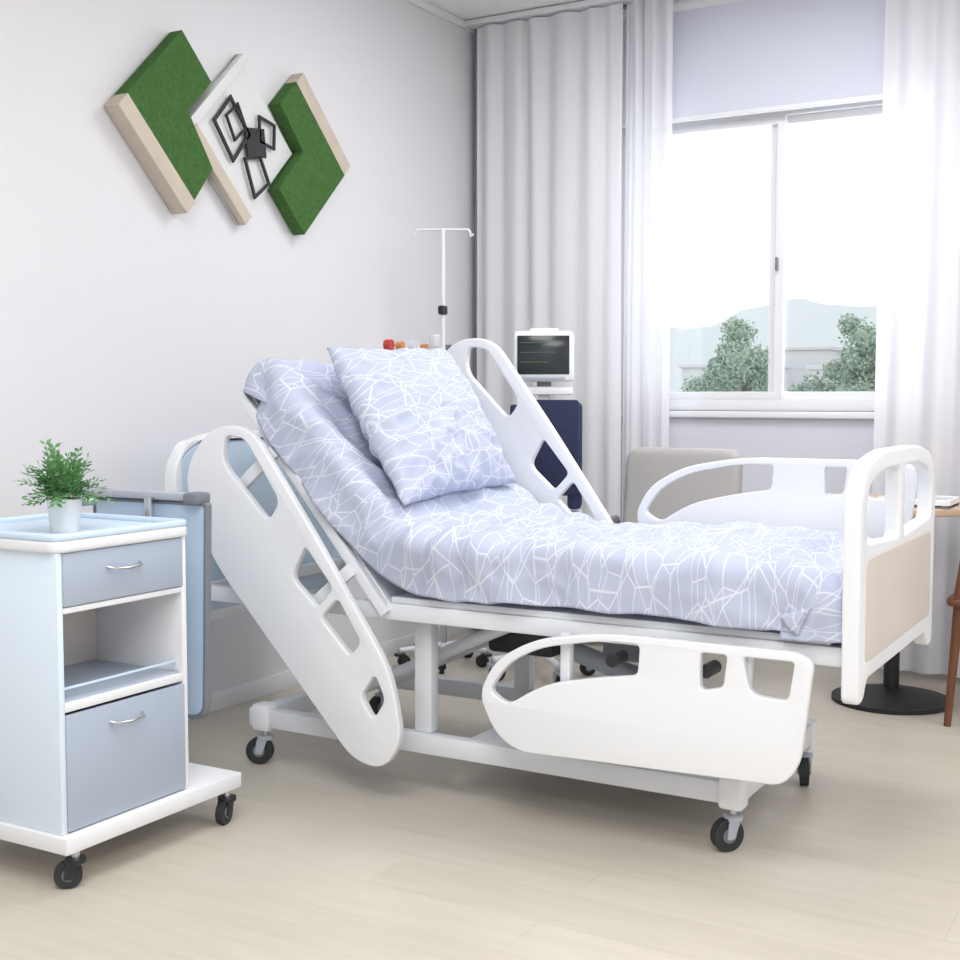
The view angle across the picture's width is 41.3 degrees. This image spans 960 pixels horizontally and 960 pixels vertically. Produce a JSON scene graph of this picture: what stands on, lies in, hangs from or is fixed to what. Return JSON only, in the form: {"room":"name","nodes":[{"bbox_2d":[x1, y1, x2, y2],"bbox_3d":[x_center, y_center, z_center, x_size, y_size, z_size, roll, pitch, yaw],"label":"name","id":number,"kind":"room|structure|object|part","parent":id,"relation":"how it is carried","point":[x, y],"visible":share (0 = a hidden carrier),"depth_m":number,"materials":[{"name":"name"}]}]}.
{"room":"hospital room","nodes":[
{"label":"hospital room","id":0,"kind":"room"},
{"bbox_2d":[0,0,474,692],"bbox_3d":[-1.905,-0.537,3.312,0.100,3.030,7.480,2,4,30],"label":"wall","id":1,"kind":"structure","parent":0,"point":[132,329],"depth_m":4.70,"materials":[{"name":"paint"}]},
{"bbox_2d":[104,30,350,234],"bbox_3d":[-0.900,-1.289,4.826,0.070,0.640,1.330,2,4,30],"label":"wall art","id":2,"kind":"object","parent":1,"relation":"attached to","point":[229,137],"visible":1,"depth_m":4.76,"materials":[{"name":"green wood"}]},
{"bbox_2d":[188,626,473,719],"bbox_3d":[-1.857,0.942,3.382,0.012,0.070,7.480,2,4,30],"label":"baseboard","id":3,"kind":"structure","parent":1,"relation":"attached to","point":[225,698],"depth_m":5.12,"materials":[{"name":"white"}]},
{"bbox_2d":[379,334,451,349],"bbox_3d":[-0.301,-0.597,5.863,0.130,0.150,0.700,2,4,30],"label":"bottles","id":4,"kind":"object","parent":1,"relation":"attached to","point":[434,339],"visible":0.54,"depth_m":5.77,"materials":[{"name":"white"}]},
{"bbox_2d":[383,339,394,349],"bbox_3d":[-0.401,-0.595,5.608,0.030,0.048,0.048,2,4,30],"label":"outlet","id":5,"kind":"object","parent":4,"relation":"attached to","point":[388,344],"depth_m":5.59,"materials":[{"name":"red"}]},
{"bbox_2d":[395,341,404,348],"bbox_3d":[-0.356,-0.600,5.686,0.030,0.036,0.036,2,4,30],"label":"outlet","id":6,"kind":"object","parent":4,"relation":"attached to","point":[400,344],"depth_m":5.67,"materials":[{"name":"orange"}]},
{"bbox_2d":[408,340,419,348],"bbox_3d":[-0.301,-0.607,5.781,0.030,0.056,0.056,2,4,30],"label":"outlet","id":7,"kind":"object","parent":4,"relation":"attached to","point":[412,344],"depth_m":5.76,"materials":[{"name":"white plastic"}]},
{"bbox_2d":[420,344,428,348],"bbox_3d":[-0.256,-0.612,5.859,0.030,0.028,0.028,2,4,30],"label":"outlet","id":8,"kind":"object","parent":4,"relation":"attached to","point":[426,346],"depth_m":5.85,"materials":[{"name":"orange"}]},
{"bbox_2d":[405,0,474,33],"bbox_3d":[-1.853,-2.029,3.182,0.020,0.035,7.480,2,4,30],"label":"trim","id":9,"kind":"structure","parent":1,"relation":"attached to","point":[423,4],"depth_m":6.05,"materials":[{"name":"white paint"}]},
{"bbox_2d":[475,29,476,379],"bbox_3d":[0.003,-0.780,6.427,0.040,2.960,0.040,2,4,30],"label":"trim","id":10,"kind":"structure","parent":1,"relation":"attached to","point":[475,29],"depth_m":6.38,"materials":[{"name":"grey"}]},
{"bbox_2d":[0,629,959,959],"bbox_3d":[0.717,1.120,1.992,6.070,0.100,7.830,2,4,30],"label":"floor","id":11,"kind":"structure","parent":0,"point":[323,853],"depth_m":3.29,"materials":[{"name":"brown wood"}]},
{"bbox_2d":[0,488,240,888],"bbox_3d":[-1.058,0.508,3.434,0.536,0.928,0.649,2,4,30],"label":"bedside cabinet","id":12,"kind":"object","parent":11,"relation":"on","point":[105,625],"visible":0.94,"depth_m":3.22,"materials":[{"name":"white"}]},
{"bbox_2d":[15,438,117,532],"bbox_3d":[-1.044,0.014,3.197,0.251,0.234,0.225,2,4,30],"label":"potted plant","id":13,"kind":"object","parent":12,"relation":"on","point":[64,510],"visible":1,"depth_m":3.18,"materials":[{"name":"green plant"}]},
{"bbox_3d":[-1.049,0.088,3.217,0.090,0.084,0.090,2,4,30],"label":"pot","id":14,"kind":"part","parent":13,"relation":"part of","materials":[{"name":"white ceramic"}]},
{"bbox_3d":[-0.987,0.918,3.109,0.022,0.046,0.022,2,4,30],"label":"cab caster stem","id":15,"kind":"part","parent":12,"relation":"part of","materials":[{"name":"silver metal"}]},
{"bbox_3d":[-1.157,0.064,3.688,0.024,0.024,0.110,2,4,30],"label":"flap arm","id":16,"kind":"part","parent":12,"relation":"part of","materials":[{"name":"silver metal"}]},
{"bbox_3d":[-0.920,0.497,3.251,0.006,0.006,0.404,2,4,30],"label":"niche rail","id":17,"kind":"part","parent":12,"relation":"part of","materials":[{"name":"blue"}]},
{"bbox_3d":[-0.900,0.229,3.222,0.016,0.130,0.406,2,4,30],"label":"drawer","id":18,"kind":"part","parent":12,"relation":"part of","materials":[{"name":"blue"}]},
{"bbox_2d":[65,673,182,712],"bbox_3d":[-1.087,0.532,3.350,0.440,0.022,0.404,2,4,30],"label":"shelf","id":19,"kind":"object","parent":12,"relation":"attached to","point":[103,691],"depth_m":3.27,"materials":[{"name":"white"}]},
{"bbox_3d":[-0.888,0.216,3.201,0.025,0.016,0.117,2,4,30],"label":"handle","id":20,"kind":"part","parent":12,"relation":"part of","materials":[{"name":"silver metal"}]},
{"bbox_3d":[-0.900,0.700,3.253,0.016,0.286,0.406,2,4,30],"label":"door","id":21,"kind":"part","parent":12,"relation":"part of","materials":[{"name":"blue"}]},
{"bbox_3d":[-0.888,0.605,3.227,0.025,0.016,0.117,2,4,30],"label":"handle","id":22,"kind":"part","parent":12,"relation":"part of","materials":[{"name":"silver metal"}]},
{"bbox_3d":[-0.942,0.434,3.646,0.028,0.772,0.028,2,4,30],"label":"flap post","id":23,"kind":"part","parent":12,"relation":"part of","materials":[{"name":"silver metal"}]},
{"bbox_3d":[-0.948,0.360,3.686,0.425,0.610,0.018,2,4,30],"label":"flap panel","id":24,"kind":"part","parent":12,"relation":"part of","materials":[{"name":"blue metal"}]},
{"bbox_3d":[-0.712,0.886,3.584,0.022,0.046,0.022,2,4,30],"label":"cab caster stem","id":25,"kind":"part","parent":12,"relation":"part of","materials":[{"name":"silver metal"}]},
{"bbox_2d":[394,228,491,672],"bbox_3d":[-0.150,-0.138,5.629,0.430,1.926,0.425,2,4,30],"label":"pole","id":26,"kind":"object","parent":11,"relation":"on","point":[482,659],"visible":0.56,"depth_m":5.58,"materials":[{"name":"silver metal"}]},
{"bbox_3d":[-0.258,0.743,5.651,0.202,0.039,0.024,-1,4,-17],"label":"leg","id":27,"kind":"part","parent":26,"relation":"part of","materials":[{"name":"white metal"}]},
{"bbox_3d":[-0.068,0.743,5.649,0.202,0.039,0.024,1,4,18],"label":"leg","id":28,"kind":"part","parent":26,"relation":"part of","materials":[{"name":"white metal"}]},
{"bbox_2d":[487,328,595,682],"bbox_3d":[0.266,0.104,5.367,0.392,1.478,0.371,2,4,30],"label":"cart","id":29,"kind":"object","parent":11,"relation":"on","point":[543,356],"visible":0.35,"depth_m":5.29,"materials":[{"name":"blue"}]},
{"bbox_3d":[0.161,0.744,5.375,0.223,0.052,0.032,-1,4,-15],"label":"leg","id":30,"kind":"part","parent":29,"relation":"part of","materials":[{"name":"white metal"}]},
{"bbox_2d":[517,335,568,373],"bbox_3d":[0.262,-0.517,5.269,0.216,0.160,0.006,0,4,6],"label":"screen","id":31,"kind":"object","parent":29,"relation":"on","point":[536,354],"depth_m":5.27,"materials":[{"name":"black glass"}]},
{"bbox_2d":[513,331,573,381],"bbox_3d":[0.267,-0.516,5.325,0.259,0.210,0.188,2,4,30],"label":"monitor","id":32,"kind":"object","parent":29,"relation":"on","point":[538,356],"depth_m":5.27,"materials":[{"name":"white plastic"}]},
{"bbox_3d":[0.269,-0.628,5.327,0.120,0.013,0.030,0,4,6],"label":"carry handle","id":33,"kind":"part","parent":29,"relation":"part of","materials":[{"name":"white plastic"}]},
{"bbox_3d":[0.295,0.749,5.298,0.032,0.052,0.223,-1,4,-15],"label":"leg","id":34,"kind":"part","parent":29,"relation":"part of","materials":[{"name":"white metal"}]},
{"bbox_2d":[569,509,581,512],"bbox_3d":[0.268,0.147,5.374,0.320,0.030,0.260,0,4,6],"label":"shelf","id":35,"kind":"object","parent":29,"relation":"attached to","point":[572,510],"depth_m":5.41,"materials":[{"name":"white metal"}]},
{"bbox_2d":[165,338,934,851],"bbox_3d":[0.179,0.231,4.001,2.224,1.405,1.022,2,4,30],"label":"hospital bed","id":36,"kind":"object","parent":11,"relation":"on","point":[654,725],"visible":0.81,"depth_m":3.73,"materials":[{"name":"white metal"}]},
{"bbox_3d":[-0.764,0.138,4.536,0.040,0.620,0.917,2,4,30],"label":"headboard panel","id":37,"kind":"part","parent":36,"relation":"part of","materials":[{"name":"blue"}]},
{"bbox_3d":[-0.576,0.336,3.880,0.806,0.996,0.028,2,4,30],"label":"head rail","id":38,"kind":"part","parent":36,"relation":"part of","materials":[{"name":"white plastic"}]},
{"bbox_3d":[-0.162,0.583,3.847,0.060,0.355,0.044,2,4,30],"label":"lift post","id":39,"kind":"part","parent":36,"relation":"part of","materials":[{"name":"white metal"}]},
{"bbox_3d":[-0.161,0.568,4.019,0.767,0.386,0.040,2,4,30],"label":"lift arm","id":40,"kind":"part","parent":36,"relation":"part of","materials":[{"name":"white metal"}]},
{"bbox_3d":[0.009,0.549,4.313,0.767,0.386,0.040,2,4,30],"label":"lift arm","id":41,"kind":"part","parent":36,"relation":"part of","materials":[{"name":"white metal"}]},
{"bbox_2d":[472,728,507,743],"bbox_3d":[0.420,0.803,3.890,0.800,0.020,0.550,2,4,30],"label":"tray","id":42,"kind":"object","parent":36,"relation":"on","point":[491,734],"depth_m":3.93,"materials":[{"name":"white metal"}]},
{"bbox_3d":[0.153,0.546,4.392,0.060,0.355,0.044,2,4,30],"label":"lift post","id":43,"kind":"part","parent":36,"relation":"part of","materials":[{"name":"white metal"}]},
{"bbox_3d":[0.173,-0.011,4.563,0.806,0.996,0.028,2,4,30],"label":"head rail","id":44,"kind":"part","parent":36,"relation":"part of","materials":[{"name":"white plastic"}]},
{"bbox_3d":[0.236,0.511,3.450,0.030,0.200,0.030,2,4,30],"label":"rail arm","id":45,"kind":"part","parent":36,"relation":"part of","materials":[{"name":"white metal"}]},
{"bbox_3d":[0.509,0.352,3.814,1.300,0.020,0.840,2,4,30],"label":"deck seat","id":46,"kind":"part","parent":36,"relation":"part of","materials":[{"name":"white metal"}]},
{"bbox_3d":[0.408,0.579,3.315,0.919,0.351,0.026,2,4,30],"label":"foot rail","id":47,"kind":"part","parent":36,"relation":"part of","materials":[{"name":"white plastic"}]},
{"bbox_3d":[0.668,0.878,3.364,0.022,0.060,0.022,2,4,30],"label":"bed caster stem","id":48,"kind":"part","parent":36,"relation":"part of","materials":[{"name":"silver metal"}]},
{"bbox_3d":[0.669,0.528,3.201,0.030,0.200,0.030,2,4,30],"label":"rail arm","id":49,"kind":"part","parent":36,"relation":"part of","materials":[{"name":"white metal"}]},
{"bbox_3d":[0.940,0.104,4.127,0.919,0.351,0.026,2,4,30],"label":"foot rail","id":50,"kind":"part","parent":36,"relation":"part of","materials":[{"name":"white plastic"}]},
{"bbox_3d":[1.120,0.215,3.452,0.042,0.610,0.938,2,4,30],"label":"footboard frame","id":51,"kind":"part","parent":36,"relation":"part of","materials":[{"name":"white plastic"}]},
{"bbox_3d":[1.120,0.298,3.457,0.047,0.255,0.800,2,4,30],"label":"footboard panel","id":52,"kind":"part","parent":36,"relation":"part of","materials":[{"name":"plastic"}]},
{"bbox_3d":[0.286,0.020,3.921,1.761,0.623,0.840,2,4,30],"label":"mattress","id":53,"kind":"object","parent":36,"relation":"on","visible":0},
{"bbox_2d":[243,358,874,642],"bbox_3d":[0.295,-0.018,3.911,1.916,0.728,0.987,2,4,30],"label":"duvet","id":54,"kind":"object","parent":53,"relation":"on","point":[497,544],"visible":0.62,"depth_m":3.62,"materials":[{"name":"fabric"}]},
{"bbox_2d":[327,347,514,505],"bbox_3d":[-0.175,-0.199,4.173,0.360,0.496,0.793,2,4,30],"label":"pillow","id":55,"kind":"object","parent":54,"relation":"on","point":[418,414],"visible":1,"depth_m":3.99,"materials":[{"name":"fabric"}]},
{"bbox_2d":[610,447,742,523],"bbox_3d":[0.718,0.362,5.099,0.572,0.962,0.600,2,4,30],"label":"armchair","id":56,"kind":"object","parent":11,"relation":"on","point":[645,466],"visible":0.18,"depth_m":5.26,"materials":[{"name":"grey fabric"}]},
{"bbox_3d":[0.462,0.497,5.205,0.032,0.675,0.512,2,4,30],"label":"armrest","id":57,"kind":"part","parent":56,"relation":"part of","materials":[{"name":"silver metal"}]},
{"bbox_2d":[831,494,959,715],"bbox_3d":[1.613,0.474,4.977,0.720,0.790,0.720,2,4,30],"label":"round pedestal table","id":58,"kind":"object","parent":11,"relation":"on","point":[889,697],"visible":0.27,"depth_m":4.89,"materials":[{"name":"black metal"}]},
{"bbox_2d":[826,493,874,497],"bbox_3d":[1.400,0.070,4.940,0.220,0.021,0.190,2,4,30],"label":"magazine stack","id":59,"kind":"object","parent":58,"relation":"on","point":[827,494],"visible":0.09,"depth_m":4.98,"materials":[{"name":"white paper"}]},
{"bbox_2d":[826,493,839,495],"bbox_3d":[1.391,0.064,4.934,0.190,0.010,0.170,2,4,30],"label":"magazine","id":60,"kind":"object","parent":59,"relation":"on","point":[828,494],"depth_m":4.98,"materials":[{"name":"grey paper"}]},
{"bbox_2d":[878,490,958,508],"bbox_3d":[1.632,0.054,4.741,0.260,0.079,0.220,2,4,30],"label":"serving tray","id":61,"kind":"object","parent":58,"relation":"on","point":[945,502],"visible":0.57,"depth_m":4.64,"materials":[{"name":"white plastic"}]},
{"bbox_2d":[943,562,959,726],"bbox_3d":[1.999,0.458,4.637,0.516,0.871,0.507,2,4,30],"label":"wooden chair","id":62,"kind":"object","parent":11,"relation":"on","point":[953,600],"visible":1,"depth_m":4.60,"materials":[{"name":"brown wood"}]},
{"bbox_3d":[1.975,0.436,4.650,0.460,0.030,0.440,2,4,30],"label":"seat","id":63,"kind":"part","parent":62,"relation":"part of","materials":[{"name":"brown wood"}]},
{"bbox_3d":[1.868,0.309,4.448,0.416,0.277,0.067,2,4,30],"label":"arm","id":64,"kind":"part","parent":62,"relation":"part of","materials":[{"name":"brown wood"}]},
{"bbox_2d":[425,0,626,20],"bbox_3d":[0.717,-2.003,1.783,6.070,0.100,7.830,2,4,30],"label":"ceiling","id":65,"kind":"structure","parent":0,"point":[465,10],"depth_m":6.02,"materials":[{"name":"white paint"}]},
{"bbox_2d":[477,3,622,519],"bbox_3d":[0.322,-0.720,6.133,0.781,2.960,0.059,2,4,30],"label":"curtain","id":66,"kind":"object","parent":65,"relation":"hanging from","point":[549,89],"visible":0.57,"depth_m":6.06,"materials":[{"name":"fabric"}]},
{"bbox_2d":[464,0,643,29],"bbox_3d":[1.478,-2.176,5.376,3.550,0.025,0.080,2,4,30],"label":"track","id":67,"kind":"object","parent":65,"relation":"attached to","point":[579,6],"depth_m":6.03,"materials":[{"name":"white metal"}]},
{"bbox_2d":[622,0,672,522],"bbox_3d":[0.767,-0.703,5.873,0.231,2.960,0.058,2,4,30],"label":"sheer curtain","id":68,"kind":"object","parent":65,"relation":"hanging from","point":[649,44],"visible":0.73,"depth_m":5.83,"materials":[{"name":"fabric"}]},
{"bbox_2d":[872,0,959,677],"bbox_3d":[2.264,-0.648,5.048,1.370,2.960,0.076,2,4,30],"label":"sheer curtain","id":69,"kind":"object","parent":65,"relation":"hanging from","point":[917,369],"visible":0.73,"depth_m":5.29,"materials":[{"name":"fabric"}]},
{"bbox_2d":[621,129,873,522],"bbox_3d":[2.600,-0.659,5.141,6.070,3.030,0.200,2,4,30],"label":"wall","id":70,"kind":"structure","parent":0,"point":[801,438],"depth_m":5.81,"materials":[{"name":"paint"}]},
{"bbox_2d":[621,410,873,418],"bbox_3d":[1.349,-0.296,5.790,1.520,0.030,0.090,2,4,30],"label":"sill","id":71,"kind":"structure","parent":70,"relation":"attached to","point":[698,414],"depth_m":5.76,"materials":[{"name":"white"}]},
{"bbox_2d":[622,0,885,128],"bbox_3d":[1.310,-1.915,5.634,1.520,0.560,0.060,2,4,30],"label":"roller blind","id":72,"kind":"object","parent":70,"relation":"attached to","point":[731,58],"visible":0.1,"depth_m":5.65,"materials":[{"name":"white fabric"}]},
{"bbox_3d":[1.310,-1.647,5.652,1.520,0.023,0.014,2,4,30],"label":"rail","id":73,"kind":"part","parent":72,"relation":"part of","materials":[{"name":"white plastic"}]},
{"bbox_2d":[669,106,882,398],"bbox_3d":[1.362,-1.001,5.765,1.360,1.270,0.080,2,4,30],"label":"window","id":74,"kind":"structure","parent":70,"relation":"in","point":[781,121],"depth_m":5.76,"materials":[{"name":"white plastic"}]},
{"bbox_3d":[1.338,-0.975,5.745,0.012,0.060,0.020,2,4,30],"label":"handle","id":75,"kind":"part","parent":74,"relation":"part of","materials":[{"name":"grey metal"}]},
{"bbox_3d":[1.645,-0.992,5.630,0.735,1.270,0.030,2,4,30],"label":"sash","id":76,"kind":"part","parent":74,"relation":"part of","materials":[{"name":"white plastic"}]},
{"bbox_2d":[669,99,882,411],"bbox_3d":[1.372,-1.000,5.782,1.460,1.375,0.080,2,4,30],"label":"frame","id":77,"kind":"object","parent":70,"relation":"attached to","point":[786,405],"visible":0.16,"depth_m":5.76,"materials":[{"name":"white plastic"}]},
{"label":"outside","id":78,"kind":"structure","parent":0,"visible":0},
{"bbox_3d":[58.519,-3.466,161.486,380.000,0.200,322.000,2,4,30],"label":"ground","id":79,"kind":"structure","parent":78,"visible":0},
{"bbox_2d":[678,374,702,391],"bbox_3d":[7.810,0.309,44.083,2.424,7.910,2.031,2,4,30],"label":"tree","id":80,"kind":"object","parent":79,"relation":"on","point":[694,385],"visible":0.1,"depth_m":43.43,"materials":[{"name":"green plant"}]},
{"bbox_2d":[700,368,730,391],"bbox_3d":[8.139,0.219,42.539,1.672,8.295,1.617,-3,5,-37],"label":"tree","id":81,"kind":"object","parent":79,"relation":"on","point":[706,385],"visible":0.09,"depth_m":42.18,"materials":[{"name":"green plant"}]},
{"bbox_2d":[681,367,787,391],"bbox_3d":[26.895,-6.771,134.431,9.000,10.000,8.000,2,4,30],"label":"block","id":82,"kind":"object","parent":79,"relation":"on","point":[686,372],"visible":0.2,"depth_m":132.68,"materials":[{"name":"white"}]},
{"bbox_2d":[678,363,791,368],"bbox_3d":[26.895,-11.960,134.084,9.600,0.400,8.600,2,4,30],"label":"roof","id":83,"kind":"structure","parent":82,"relation":"on","point":[787,366],"depth_m":132.14,"materials":[{"name":"white"}]},
{"bbox_2d":[706,316,768,391],"bbox_3d":[8.154,-0.293,39.953,2.156,9.661,2.157,1,4,12],"label":"tree","id":84,"kind":"object","parent":79,"relation":"on","point":[735,366],"visible":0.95,"depth_m":39.37,"materials":[{"name":"green plant"}]},
{"bbox_2d":[669,299,876,391],"bbox_3d":[78.708,-26.437,265.155,390.000,31.826,60.000,2,4,30],"label":"hills","id":85,"kind":"structure","parent":79,"relation":"on","point":[807,323],"depth_m":278.21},
{"bbox_2d":[788,371,837,391],"bbox_3d":[10.798,0.468,41.196,2.092,7.976,1.604,1,4,21],"label":"tree","id":86,"kind":"object","parent":79,"relation":"on","point":[814,385],"visible":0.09,"depth_m":40.98,"materials":[{"name":"green plant"}]},
{"bbox_2d":[784,350,843,382],"bbox_3d":[36.225,-8.179,140.511,6.000,12.000,6.000,2,4,30],"label":"block","id":87,"kind":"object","parent":79,"relation":"on","point":[794,375],"visible":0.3,"depth_m":137.62,"materials":[{"name":"white"}]},
{"bbox_2d":[788,383,804,389],"bbox_3d":[34.718,-10.051,137.769,4.800,0.900,0.070,2,4,30],"label":"window band","id":88,"kind":"object","parent":87,"relation":"attached to","point":[789,384],"visible":0.02,"depth_m":138.20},
{"bbox_2d":[784,360,823,368],"bbox_3d":[34.718,-12.446,137.609,4.800,0.900,0.070,2,4,30],"label":"window band","id":89,"kind":"object","parent":87,"relation":"attached to","point":[795,364],"visible":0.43,"depth_m":137.46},
{"bbox_2d":[784,346,845,351],"bbox_3d":[36.225,-14.366,140.098,6.600,0.400,6.600,2,4,30],"label":"roof","id":90,"kind":"structure","parent":87,"relation":"on","point":[834,348],"depth_m":136.95,"materials":[{"name":"white"}]},
{"bbox_2d":[787,378,840,391],"bbox_3d":[12.524,0.144,46.109,3.029,7.968,2.478,1,4,11],"label":"tree","id":91,"kind":"object","parent":79,"relation":"on","point":[834,382],"visible":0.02,"depth_m":45.57,"materials":[{"name":"green plant"}]},
{"bbox_2d":[809,370,856,380],"bbox_3d":[36.519,-5.817,123.139,8.000,9.600,6.000,2,4,30],"label":"block","id":92,"kind":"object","parent":79,"relation":"on","point":[820,374],"visible":0.11,"depth_m":121.82,"materials":[{"name":"white"}]},
{"bbox_2d":[805,365,845,369],"bbox_3d":[36.519,-10.806,122.806,8.600,0.400,6.600,2,4,30],"label":"roof","id":93,"kind":"structure","parent":92,"relation":"on","point":[820,367],"depth_m":121.63,"materials":[{"name":"white"}]},
{"bbox_2d":[822,313,875,391],"bbox_3d":[12.055,-0.332,39.934,2.668,9.741,2.580,0,4,5],"label":"tree","id":94,"kind":"object","parent":79,"relation":"on","point":[861,360],"visible":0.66,"depth_m":39.21,"materials":[{"name":"green plant"}]}
]}

